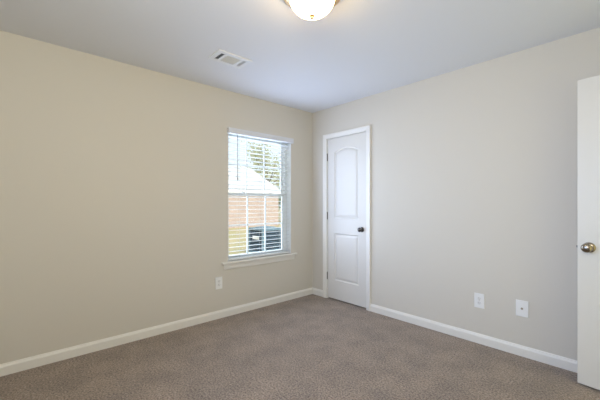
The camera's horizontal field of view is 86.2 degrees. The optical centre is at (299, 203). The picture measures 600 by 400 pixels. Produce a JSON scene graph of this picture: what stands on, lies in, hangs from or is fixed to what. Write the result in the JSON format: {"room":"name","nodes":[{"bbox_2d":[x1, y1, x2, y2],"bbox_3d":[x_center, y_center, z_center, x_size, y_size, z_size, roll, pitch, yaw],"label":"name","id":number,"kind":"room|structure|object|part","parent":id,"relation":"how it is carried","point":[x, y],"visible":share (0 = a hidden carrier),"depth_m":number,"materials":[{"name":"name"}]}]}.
{"room":"empty bedroom","nodes":[
{"label":"empty bedroom","id":0,"kind":"room"},
{"bbox_2d":[0,30,311,363],"bbox_3d":[-1.198,0.047,3.200,3.784,2.540,0.160,0,0,-42],"label":"wall","id":1,"kind":"structure","parent":0,"point":[114,174],"depth_m":2.75,"materials":[{"name":"beige paint"}]},
{"bbox_2d":[0,288,311,376],"bbox_3d":[-1.125,1.175,3.149,3.504,0.083,0.014,0,0,-42],"label":"baseboard","id":2,"kind":"structure","parent":1,"relation":"attached to","point":[15,366],"depth_m":2.82,"materials":[{"name":"white paint"}]},
{"bbox_2d":[215,277,221,289],"bbox_3d":[-0.858,0.843,3.394,0.080,0.126,0.008,0,0,-42],"label":"wall outlet","id":3,"kind":"object","parent":1,"relation":"attached to","point":[218,280],"visible":1,"depth_m":3.39,"materials":[{"name":"white plastic"}]},
{"bbox_2d":[229,134,286,257],"bbox_3d":[-0.518,-0.092,3.852,0.898,1.442,0.057,0,0,-42],"label":"window","id":4,"kind":"structure","parent":1,"relation":"in","point":[283,204],"depth_m":3.93,"materials":[{"name":"white plastic"}]},
{"bbox_3d":[-0.530,-0.441,3.855,0.842,0.700,0.022,0,0,-42],"label":"sash","id":5,"kind":"part","parent":4,"relation":"part of","materials":[{"name":"white plastic"}]},
{"bbox_3d":[-0.514,0.245,3.837,0.842,0.737,0.022,0,0,-42],"label":"sash","id":6,"kind":"part","parent":4,"relation":"part of","materials":[{"name":"white plastic"}]},
{"bbox_2d":[227,127,293,260],"bbox_3d":[-0.453,-0.098,3.777,0.918,1.441,0.103,0,0,-42],"label":"window blind","id":7,"kind":"object","parent":4,"relation":"attached to","point":[234,131],"visible":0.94,"depth_m":3.75,"materials":[{"name":"white plastic"}]},
{"bbox_3d":[-0.471,0.614,3.792,0.864,0.018,0.052,0,0,-42],"label":"rail","id":8,"kind":"part","parent":7,"relation":"part of","materials":[{"name":"white plastic"}]},
{"bbox_3d":[-0.240,-0.082,4.001,0.002,1.373,0.057,0,0,-42],"label":"ladder cord","id":9,"kind":"part","parent":7,"relation":"part of","materials":[{"name":"white fabric"}]},
{"bbox_3d":[-0.518,-0.092,3.852,0.898,1.442,0.057,0,0,-42],"label":"frame","id":10,"kind":"part","parent":4,"relation":"part of","materials":[{"name":"white plastic"}]},
{"bbox_2d":[221,253,296,269],"bbox_3d":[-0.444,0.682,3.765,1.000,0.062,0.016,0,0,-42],"label":"trim","id":11,"kind":"structure","parent":1,"relation":"attached to","point":[284,258],"depth_m":3.71,"materials":[{"name":"white paint"}]},
{"bbox_2d":[228,133,290,261],"bbox_3d":[-0.473,-0.091,3.802,0.897,1.442,0.078,0,0,-42],"label":"trim","id":12,"kind":"structure","parent":1,"relation":"attached to","point":[288,144],"depth_m":4.09,"materials":[{"name":"white plastic"}]},
{"bbox_2d":[0,0,599,112],"bbox_3d":[0.870,-1.323,1.500,4.564,0.200,5.455,0,0,-42],"label":"ceiling","id":13,"kind":"structure","parent":0,"point":[360,49],"depth_m":2.35,"materials":[{"name":"white paint"}]},
{"bbox_2d":[208,49,252,68],"bbox_3d":[-0.591,-1.217,2.715,0.316,0.012,0.206,0,0,-42],"label":"ceiling vent","id":14,"kind":"object","parent":13,"relation":"in","point":[221,56],"visible":1,"depth_m":2.70,"materials":[{"name":"white metal"}]},
{"bbox_2d":[284,0,339,19],"bbox_3d":[0.070,-1.137,1.830,0.352,0.171,0.352,0,0,-42],"label":"ceiling light","id":15,"kind":"object","parent":13,"relation":"attached to","point":[306,9],"visible":1,"depth_m":1.80,"materials":[{"name":"white glass"}]},
{"bbox_2d":[0,294,599,399],"bbox_3d":[0.033,1.267,1.842,3.784,0.100,3.825,0,0,-42],"label":"floor","id":16,"kind":"structure","parent":0,"point":[309,347],"depth_m":2.39,"materials":[{"name":"carpet"}]},
{"bbox_2d":[312,27,599,360],"bbox_3d":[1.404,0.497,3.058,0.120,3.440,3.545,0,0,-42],"label":"wall","id":17,"kind":"structure","parent":0,"point":[474,167],"depth_m":2.79,"materials":[{"name":"beige paint"}]},
{"bbox_2d":[312,287,322,296],"bbox_3d":[0.235,1.175,4.247,0.014,0.083,0.213,0,0,-42],"label":"baseboard","id":18,"kind":"structure","parent":17,"relation":"attached to","point":[315,291],"depth_m":4.24,"materials":[{"name":"white paint"}]},
{"bbox_2d":[327,132,365,307],"bbox_3d":[0.571,0.189,3.920,0.161,2.024,0.610,0,0,-42],"label":"door","id":19,"kind":"structure","parent":17,"relation":"in","point":[346,156],"depth_m":3.89,"materials":[{"name":"white paint"}]},
{"bbox_2d":[323,125,370,310],"bbox_3d":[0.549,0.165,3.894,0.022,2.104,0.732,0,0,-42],"label":"trim","id":20,"kind":"structure","parent":17,"relation":"attached to","point":[367,128],"depth_m":3.66,"materials":[{"name":"white paint"}]},
{"bbox_2d":[370,304,576,372],"bbox_3d":[1.671,1.175,2.663,0.014,0.083,2.600,0,0,-42],"label":"baseboard","id":21,"kind":"structure","parent":17,"relation":"attached to","point":[527,352],"depth_m":2.75,"materials":[{"name":"white paint"}]},
{"bbox_2d":[474,292,483,308],"bbox_3d":[1.561,0.847,2.789,0.008,0.126,0.080,0,0,-42],"label":"wall outlet","id":22,"kind":"object","parent":17,"relation":"attached to","point":[478,298],"visible":1,"depth_m":2.79,"materials":[{"name":"white plastic"}]},
{"bbox_2d":[516,299,527,317],"bbox_3d":[1.768,0.839,2.554,0.017,0.128,0.084,0,0,-42],"label":"jack plate","id":23,"kind":"object","parent":17,"relation":"attached to","point":[521,306],"visible":1,"depth_m":2.55,"materials":[{"name":"white plastic"}]},
{"label":"outside","id":24,"kind":"structure","parent":0,"visible":0},
{"bbox_2d":[229,208,280,254],"bbox_3d":[4.395,1.717,17.484,150.000,0.400,140.000,0,0,-42],"label":"ground","id":25,"kind":"structure","parent":24,"point":[241,234],"depth_m":13.50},
{"bbox_2d":[229,166,278,227],"bbox_3d":[-9.302,-0.658,20.568,14.450,4.350,8.330,0,0,-42],"label":"brick house","id":26,"kind":"structure","parent":25,"relation":"on","point":[233,218],"depth_m":21.19,"materials":[{"name":"brick"}]},
{"bbox_2d":[241,140,278,185],"bbox_3d":[-3.714,-2.514,31.414,5.602,8.082,6.725,0,0,14],"label":"leafy tree","id":27,"kind":"object","parent":25,"relation":"on","point":[253,143],"visible":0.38,"depth_m":30.14,"materials":[{"name":"green plant"}]},
{"bbox_2d":[248,226,280,252],"bbox_3d":[-1.033,1.105,9.565,0.840,0.865,0.840,0,0,-42],"label":"air conditioner","id":28,"kind":"object","parent":25,"relation":"on","point":[255,231],"visible":0.57,"depth_m":9.33,"materials":[{"name":"black metal"}]},
{"bbox_3d":[-1.294,1.106,9.329,0.020,0.556,0.620,0,0,-42],"label":"louver panel","id":29,"kind":"part","parent":28,"relation":"part of","materials":[{"name":"blue"}]},
{"bbox_3d":[-0.797,1.106,9.305,0.620,0.556,0.020,0,0,-42],"label":"louver panel","id":30,"kind":"part","parent":28,"relation":"part of","materials":[{"name":"blue"}]},
{"bbox_3d":[1.277,0.497,0.470,3.784,3.440,0.120,0,0,-42],"label":"wall","id":31,"kind":"structure","parent":0,"visible":0},
{"bbox_2d":[576,75,599,389],"bbox_3d":[2.100,0.188,1.853,0.179,2.030,0.781,0,0,-35],"label":"door","id":32,"kind":"structure","parent":31,"relation":"in","point":[588,89],"depth_m":2.11,"materials":[{"name":"white paint"}]},
{"bbox_3d":[1.896,0.289,2.103,0.013,0.068,0.068,0,0,-35],"label":"knob","id":33,"kind":"part","parent":32,"relation":"part of","materials":[{"name":"gold metal"}]}
]}

